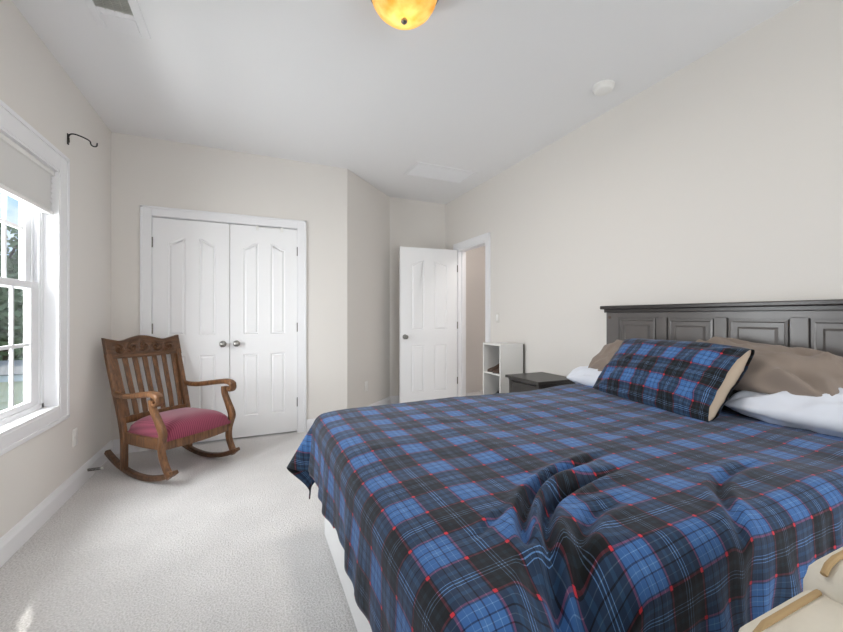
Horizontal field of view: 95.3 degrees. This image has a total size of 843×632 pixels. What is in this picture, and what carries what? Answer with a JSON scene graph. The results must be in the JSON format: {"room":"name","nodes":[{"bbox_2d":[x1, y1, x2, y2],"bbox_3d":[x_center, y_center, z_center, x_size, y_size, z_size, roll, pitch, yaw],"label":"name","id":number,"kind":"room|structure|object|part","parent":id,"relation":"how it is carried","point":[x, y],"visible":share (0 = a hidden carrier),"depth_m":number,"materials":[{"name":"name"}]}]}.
{"room":"bedroom","nodes":[
{"label":"bedroom","id":0,"kind":"room"},
{"bbox_2d":[0,0,110,537],"bbox_3d":[-1.522,-0.195,0.582,0.140,2.740,6.100,0,0,-24],"label":"wall","id":1,"kind":"structure","parent":0,"point":[33,83],"depth_m":2.55,"materials":[{"name":"white paint"}]},
{"bbox_2d":[0,99,69,455],"bbox_3d":[-2.105,-0.179,1.916,0.157,1.668,1.166,0,0,-24],"label":"window","id":2,"kind":"structure","parent":1,"relation":"in","point":[44,240],"depth_m":2.29,"materials":[{"name":"white paint"}]},
{"bbox_3d":[-2.158,-0.503,1.892,0.028,0.693,0.862,0,0,-24],"label":"sash","id":3,"kind":"part","parent":2,"relation":"part of","materials":[{"name":"white paint"}]},
{"bbox_3d":[-2.127,0.171,1.906,0.028,0.740,0.862,0,0,-24],"label":"sash","id":4,"kind":"part","parent":2,"relation":"part of","materials":[{"name":"white paint"}]},
{"bbox_2d":[0,132,54,214],"bbox_3d":[-2.081,-0.749,1.926,0.050,0.267,0.902,0,0,-24],"label":"window shade","id":5,"kind":"object","parent":2,"relation":"attached to","point":[24,178],"visible":1,"depth_m":2.06,"materials":[{"name":"white fabric"}]},
{"bbox_3d":[-2.080,-0.627,1.927,0.036,0.024,0.900,0,0,-24],"label":"rail","id":6,"kind":"part","parent":5,"relation":"part of","materials":[{"name":"white fabric"}]},
{"bbox_2d":[0,440,112,567],"bbox_3d":[-1.451,1.114,0.614,0.016,0.122,5.800,0,0,-24],"label":"baseboard","id":7,"kind":"structure","parent":1,"relation":"attached to","point":[17,536],"depth_m":2.20,"materials":[{"name":"white paint"}]},
{"bbox_2d":[72,427,77,446],"bbox_3d":[-2.330,0.815,2.585,0.009,0.116,0.072,0,0,-24],"label":"outlet","id":8,"kind":"object","parent":1,"relation":"attached to","point":[74,431],"visible":1,"depth_m":2.58,"materials":[{"name":"white plastic"}]},
{"bbox_2d":[67,133,97,146],"bbox_3d":[-2.245,-1.150,2.546,0.024,0.080,0.163,0,0,33],"label":"curtain rod bracket","id":9,"kind":"object","parent":1,"relation":"attached to","point":[68,135],"visible":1,"depth_m":2.51,"materials":[{"name":"black metal"}]},
{"bbox_2d":[87,467,103,470],"bbox_3d":[-2.351,1.103,2.769,0.093,0.020,0.022,0,0,-24],"label":"door stop","id":10,"kind":"object","parent":1,"relation":"attached to","point":[97,468],"visible":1,"depth_m":2.77,"materials":[{"name":"silver metal"}]},
{"bbox_2d":[111,132,346,440],"bbox_3d":[-1.736,-0.195,3.726,2.020,2.740,0.120,0,0,-24],"label":"wall","id":11,"kind":"structure","parent":0,"point":[147,171],"depth_m":3.69,"materials":[{"name":"white paint"}]},
{"bbox_2d":[113,439,139,453],"bbox_3d":[-2.532,1.114,3.298,0.187,0.122,0.016,0,0,-24],"label":"baseboard","id":12,"kind":"structure","parent":11,"relation":"attached to","point":[116,443],"depth_m":3.27,"materials":[{"name":"white paint"}]},
{"bbox_2d":[152,217,229,441],"bbox_3d":[-2.091,0.144,3.489,0.617,2.030,0.108,0,0,-24],"label":"door","id":13,"kind":"structure","parent":11,"relation":"in","point":[191,259],"depth_m":3.52,"materials":[{"name":"white paint"}]},
{"bbox_3d":[-1.852,0.263,3.576,0.062,0.062,0.073,0,0,-24],"label":"knob","id":14,"kind":"part","parent":13,"relation":"part of","materials":[{"name":"silver metal"}]},
{"bbox_2d":[140,205,305,451],"bbox_3d":[-1.827,0.106,3.662,1.393,2.138,0.124,0,0,-24],"label":"trim","id":15,"kind":"structure","parent":11,"relation":"attached to","point":[147,213],"depth_m":3.53,"materials":[{"name":"white paint"}]},
{"bbox_2d":[230,224,297,437],"bbox_3d":[-1.521,0.144,3.742,0.617,2.030,0.108,0,0,-24],"label":"door","id":16,"kind":"structure","parent":11,"relation":"in","point":[263,261],"depth_m":3.75,"materials":[{"name":"white paint"}]},
{"bbox_3d":[-1.746,0.263,3.623,0.062,0.062,0.073,0,0,-24],"label":"knob","id":17,"kind":"part","parent":16,"relation":"part of","materials":[{"name":"silver metal"}]},
{"bbox_2d":[256,225,282,231],"bbox_3d":[-1.489,-0.854,3.768,0.247,0.046,0.012,0,0,-24],"label":"hook","id":18,"kind":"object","parent":16,"relation":"attached to","point":[257,227],"depth_m":3.75,"materials":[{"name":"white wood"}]},
{"bbox_2d":[306,418,315,431],"bbox_3d":[-0.980,1.114,3.988,0.416,0.122,0.016,0,0,-24],"label":"baseboard","id":19,"kind":"structure","parent":11,"relation":"attached to","point":[309,422],"depth_m":3.91,"materials":[{"name":"white paint"}]},
{"bbox_2d":[0,391,482,631],"bbox_3d":[0.577,1.235,2.034,5.275,0.120,7.150,0,0,-24],"label":"floor","id":20,"kind":"structure","parent":0,"point":[237,542],"depth_m":1.88,"materials":[{"name":"carpet"}]},
{"bbox_2d":[101,335,239,481],"bbox_3d":[-1.944,0.666,3.002,0.840,1.017,0.643,0,0,24],"label":"rocking chair","id":21,"kind":"object","parent":20,"relation":"on","point":[165,428],"visible":1,"depth_m":2.93,"materials":[{"name":"brown wood"}]},
{"bbox_3d":[-2.284,0.710,2.872,0.226,0.851,0.044,0,0,19],"label":"post","id":22,"kind":"part","parent":21,"relation":"part of","materials":[{"name":"brown wood"}]},
{"bbox_3d":[-2.041,0.568,2.733,0.603,0.101,0.060,0,0,26],"label":"arm","id":23,"kind":"part","parent":21,"relation":"part of","materials":[{"name":"brown wood"}]},
{"bbox_3d":[-2.281,0.245,3.153,0.101,0.175,0.570,0,0,24],"label":"crest rail","id":24,"kind":"part","parent":21,"relation":"part of","materials":[{"name":"brown wood"}]},
{"bbox_3d":[-2.140,0.780,3.090,0.038,0.051,0.501,0,0,24],"label":"rail","id":25,"kind":"part","parent":21,"relation":"part of","materials":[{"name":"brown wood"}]},
{"bbox_3d":[-1.788,0.849,2.636,0.202,0.543,0.058,0,0,19],"label":"leg","id":26,"kind":"part","parent":21,"relation":"part of","materials":[{"name":"brown wood"}]},
{"bbox_3d":[-1.873,0.890,2.971,0.520,0.097,0.550,0,0,24],"label":"seat frame","id":27,"kind":"part","parent":21,"relation":"part of","materials":[{"name":"brown wood"}]},
{"bbox_2d":[128,407,230,441],"bbox_3d":[-1.866,0.806,2.967,0.512,0.137,0.508,0,0,24],"label":"seat cushion","id":28,"kind":"object","parent":21,"relation":"on","point":[187,423],"depth_m":2.82,"materials":[{"name":"fabric"}]},
{"bbox_3d":[-2.075,0.710,3.342,0.226,0.851,0.044,0,0,29],"label":"post","id":29,"kind":"part","parent":21,"relation":"part of","materials":[{"name":"brown wood"}]},
{"bbox_3d":[-1.809,0.568,3.254,0.603,0.101,0.060,0,0,22],"label":"arm","id":30,"kind":"part","parent":21,"relation":"part of","materials":[{"name":"brown wood"}]},
{"bbox_3d":[-1.567,0.849,3.130,0.202,0.543,0.058,0,0,30],"label":"leg","id":31,"kind":"part","parent":21,"relation":"part of","materials":[{"name":"brown wood"}]},
{"bbox_2d":[483,342,523,394],"bbox_3d":[0.824,0.725,3.881,0.281,0.900,0.305,0,0,-24],"label":"cube shelf","id":32,"kind":"object","parent":20,"relation":"on","point":[509,356],"visible":0.45,"depth_m":3.78,"materials":[{"name":"white laminate"}]},
{"bbox_2d":[487,364,498,371],"bbox_3d":[0.785,0.484,3.932,0.248,0.161,0.084,0,0,-24],"label":"shoe","id":33,"kind":"object","parent":32,"relation":"on","point":[491,369],"visible":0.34,"depth_m":3.88,"materials":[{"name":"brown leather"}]},
{"bbox_2d":[505,372,574,392],"bbox_3d":[1.013,0.846,3.278,0.417,0.658,0.430,0,0,-24],"label":"nightstand","id":34,"kind":"object","parent":20,"relation":"on","point":[522,382],"visible":0.27,"depth_m":3.20,"materials":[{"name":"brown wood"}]},
{"bbox_3d":[0.795,0.865,3.373,0.039,0.620,0.039,0,0,-24],"label":"leg","id":35,"kind":"part","parent":34,"relation":"part of","materials":[{"name":"grey wood"}]},
{"bbox_3d":[0.858,0.677,3.209,0.018,0.225,0.314,0,0,-24],"label":"drawer","id":36,"kind":"part","parent":34,"relation":"part of","materials":[{"name":"grey wood"}]},
{"bbox_2d":[325,299,842,631],"bbox_3d":[0.777,0.550,1.746,2.138,1.250,1.640,0,0,-24],"label":"bed","id":37,"kind":"object","parent":20,"relation":"on","point":[811,324],"visible":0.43,"depth_m":2.02,"materials":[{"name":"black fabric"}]},
{"bbox_2d":[286,383,842,631],"bbox_3d":[0.532,0.757,1.670,1.998,0.619,1.730,0,0,-24],"label":"comforter","id":38,"kind":"object","parent":37,"relation":"on","point":[577,507],"visible":0.94,"depth_m":1.00,"materials":[{"name":"fabric"}]},
{"bbox_2d":[593,338,754,421],"bbox_3d":[1.316,0.317,2.133,0.309,0.364,0.821,0,0,-12],"label":"pillow sham","id":39,"kind":"object","parent":38,"relation":"on","point":[691,379],"visible":0.94,"depth_m":1.93,"materials":[{"name":"fabric"}]},
{"bbox_2d":[566,366,601,386],"bbox_3d":[1.333,0.410,2.518,0.375,0.198,0.711,0,0,-24],"label":"pillow","id":40,"kind":"object","parent":37,"relation":"on","point":[584,375],"visible":0.21,"depth_m":2.62,"materials":[{"name":"white fabric"}]},
{"bbox_2d":[588,340,622,370],"bbox_3d":[1.383,0.295,2.452,0.303,0.274,0.634,0,0,-24],"label":"pillow","id":41,"kind":"object","parent":40,"relation":"on","point":[604,356],"visible":0.23,"depth_m":2.60,"materials":[{"name":"brown fabric"}]},
{"bbox_3d":[1.486,0.252,2.654,0.011,0.467,0.269,0,0,-24],"label":"headboard panel","id":42,"kind":"part","parent":37,"relation":"part of","materials":[{"name":"grey wood"}]},
{"bbox_3d":[1.628,0.252,2.334,0.011,0.467,0.259,0,0,-24],"label":"headboard panel","id":43,"kind":"part","parent":37,"relation":"part of","materials":[{"name":"grey wood"}]},
{"bbox_3d":[1.725,0.573,2.164,0.050,1.205,1.575,0,0,-24],"label":"headboard","id":44,"kind":"part","parent":37,"relation":"part of","materials":[{"name":"grey wood"}]},
{"bbox_3d":[1.766,0.252,2.023,0.011,0.467,0.259,0,0,-24],"label":"headboard panel","id":45,"kind":"part","parent":37,"relation":"part of","materials":[{"name":"grey wood"}]},
{"bbox_2d":[724,388,842,437],"bbox_3d":[1.729,0.386,1.577,0.394,0.228,0.711,0,0,-24],"label":"pillow","id":46,"kind":"object","parent":37,"relation":"on","point":[823,414],"visible":0.61,"depth_m":1.58,"materials":[{"name":"white fabric"}]},
{"bbox_2d":[696,336,842,396],"bbox_3d":[1.622,0.259,1.847,0.327,0.297,0.671,0,0,-24],"label":"pillow","id":47,"kind":"object","parent":46,"relation":"on","point":[772,369],"visible":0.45,"depth_m":1.68,"materials":[{"name":"brown fabric"}]},
{"bbox_3d":[1.908,0.252,1.704,0.011,0.467,0.269,0,0,-24],"label":"headboard panel","id":48,"kind":"part","parent":37,"relation":"part of","materials":[{"name":"grey wood"}]},
{"bbox_2d":[739,547,842,631],"bbox_3d":[0.676,0.792,0.276,0.780,0.767,0.745,0,0,-24],"label":"armchair","id":49,"kind":"object","parent":20,"relation":"on","point":[819,608],"visible":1,"depth_m":0.61,"materials":[{"name":"beige fabric"}]},
{"bbox_3d":[0.455,0.767,0.503,0.560,0.615,0.140,0,0,-24],"label":"armrest","id":50,"kind":"part","parent":49,"relation":"part of","materials":[{"name":"beige fabric"}]},
{"bbox_3d":[0.913,0.745,0.384,0.260,0.660,0.740,0,0,-24],"label":"backrest","id":51,"kind":"part","parent":49,"relation":"part of","materials":[{"name":"beige fabric"}]},
{"bbox_2d":[347,169,389,408],"bbox_3d":[-0.660,-0.195,4.584,0.120,2.740,1.032,0,0,21],"label":"wall","id":52,"kind":"structure","parent":0,"point":[368,207],"depth_m":4.49,"materials":[{"name":"white paint"}]},
{"bbox_2d":[365,381,367,391],"bbox_3d":[-0.640,0.815,4.455,0.009,0.116,0.072,0,0,21],"label":"outlet","id":53,"kind":"object","parent":52,"relation":"attached to","point":[366,382],"visible":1,"depth_m":4.45,"materials":[{"name":"white plastic"}]},
{"bbox_2d":[366,396,390,406],"bbox_3d":[-0.595,1.114,4.562,0.016,0.122,1.021,0,0,21],"label":"baseboard","id":54,"kind":"structure","parent":52,"relation":"attached to","point":[387,400],"depth_m":4.84,"materials":[{"name":"white paint"}]},
{"bbox_2d":[12,0,799,203],"bbox_3d":[0.577,-1.615,2.034,5.275,0.100,7.150,0,0,-24],"label":"ceiling","id":55,"kind":"structure","parent":0,"point":[482,87],"depth_m":2.45,"materials":[{"name":"white paint"}]},
{"bbox_2d":[84,0,150,39],"bbox_3d":[-1.522,-1.559,1.863,0.240,0.012,0.560,0,0,-24],"label":"ceiling vent","id":56,"kind":"object","parent":55,"relation":"in","point":[123,16],"visible":1,"depth_m":1.99,"materials":[{"name":"white metal"}]},
{"bbox_2d":[371,0,438,29],"bbox_3d":[-0.082,-1.476,1.824,0.344,0.178,0.344,0,0,-24],"label":"ceiling light","id":57,"kind":"object","parent":55,"relation":"attached to","point":[399,14],"visible":1,"depth_m":1.80,"materials":[{"name":"yellow glass"}]},
{"bbox_2d":[403,162,477,183],"bbox_3d":[0.206,-1.561,4.205,0.720,0.008,0.380,0,0,-24],"label":"ceiling access panel","id":58,"kind":"object","parent":55,"relation":"in","point":[419,169],"visible":1,"depth_m":4.20,"materials":[{"name":"white paint"}]},
{"bbox_2d":[592,80,614,95],"bbox_3d":[1.237,-1.544,2.611,0.140,0.041,0.140,0,0,-24],"label":"smoke detector","id":59,"kind":"object","parent":55,"relation":"attached to","point":[604,87],"visible":1,"depth_m":2.58,"materials":[{"name":"white plastic"}]},
{"bbox_2d":[390,197,444,395],"bbox_3d":[-0.065,-0.195,5.267,0.825,2.740,0.120,0,0,-24],"label":"wall","id":60,"kind":"structure","parent":0,"point":[413,223],"depth_m":5.12,"materials":[{"name":"white paint"}]},
{"bbox_2d":[390,395,398,403],"bbox_3d":[-0.033,1.114,5.207,0.815,0.122,0.016,0,0,-24],"label":"baseboard","id":61,"kind":"structure","parent":60,"relation":"attached to","point":[394,399],"depth_m":5.06,"materials":[{"name":"white paint"}]},
{"bbox_2d":[466,246,484,392],"bbox_3d":[1.206,-0.195,4.912,0.990,2.740,2.400,0,0,-24],"label":"wall","id":62,"kind":"structure","parent":0,"point":[475,258],"depth_m":5.95,"materials":[{"name":"grey paint"}]},
{"bbox_2d":[445,0,842,383],"bbox_3d":[1.717,-0.195,2.404,0.110,2.740,6.800,0,0,-24],"label":"wall","id":63,"kind":"structure","parent":0,"point":[720,180],"depth_m":2.41,"materials":[{"name":"white paint"}]},
{"bbox_2d":[399,246,457,402],"bbox_3d":[0.091,0.148,4.942,0.788,2.025,0.181,0,0,-24],"label":"door","id":64,"kind":"structure","parent":63,"relation":"in","point":[428,324],"depth_m":4.89,"materials":[{"name":"white paint"}]},
{"bbox_2d":[453,232,489,396],"bbox_3d":[0.657,0.111,4.769,0.139,2.128,0.841,0,0,-24],"label":"trim","id":65,"kind":"structure","parent":63,"relation":"attached to","point":[482,240],"depth_m":5.05,"materials":[{"name":"white paint"}]},
{"bbox_2d":[495,312,498,322],"bbox_3d":[0.836,0.017,4.239,0.011,0.116,0.070,0,0,-24],"label":"light switch","id":66,"kind":"object","parent":63,"relation":"attached to","point":[496,313],"visible":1,"depth_m":4.24,"materials":[{"name":"white plastic"}]},
{"label":"outside","id":67,"kind":"structure","parent":0,"visible":0},
{"bbox_3d":[-40.546,3.825,14.822,57.915,0.100,80.000,0,0,-24],"label":"ground","id":68,"kind":"structure","parent":67,"visible":0},
{"bbox_2d":[0,223,22,360],"bbox_3d":[-12.507,0.464,11.520,2.869,6.636,2.887,0,0,-24],"label":"tree","id":69,"kind":"object","parent":68,"relation":"on","point":[12,264],"visible":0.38,"depth_m":11.20,"materials":[{"name":"green plant"}]},
{"bbox_2d":[0,360,22,410],"bbox_3d":[-10.129,2.440,8.397,5.700,2.590,3.130,0,0,-24],"label":"neighbouring house","id":70,"kind":"structure","parent":68,"relation":"on","point":[18,364],"depth_m":7.71,"materials":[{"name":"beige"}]}
]}

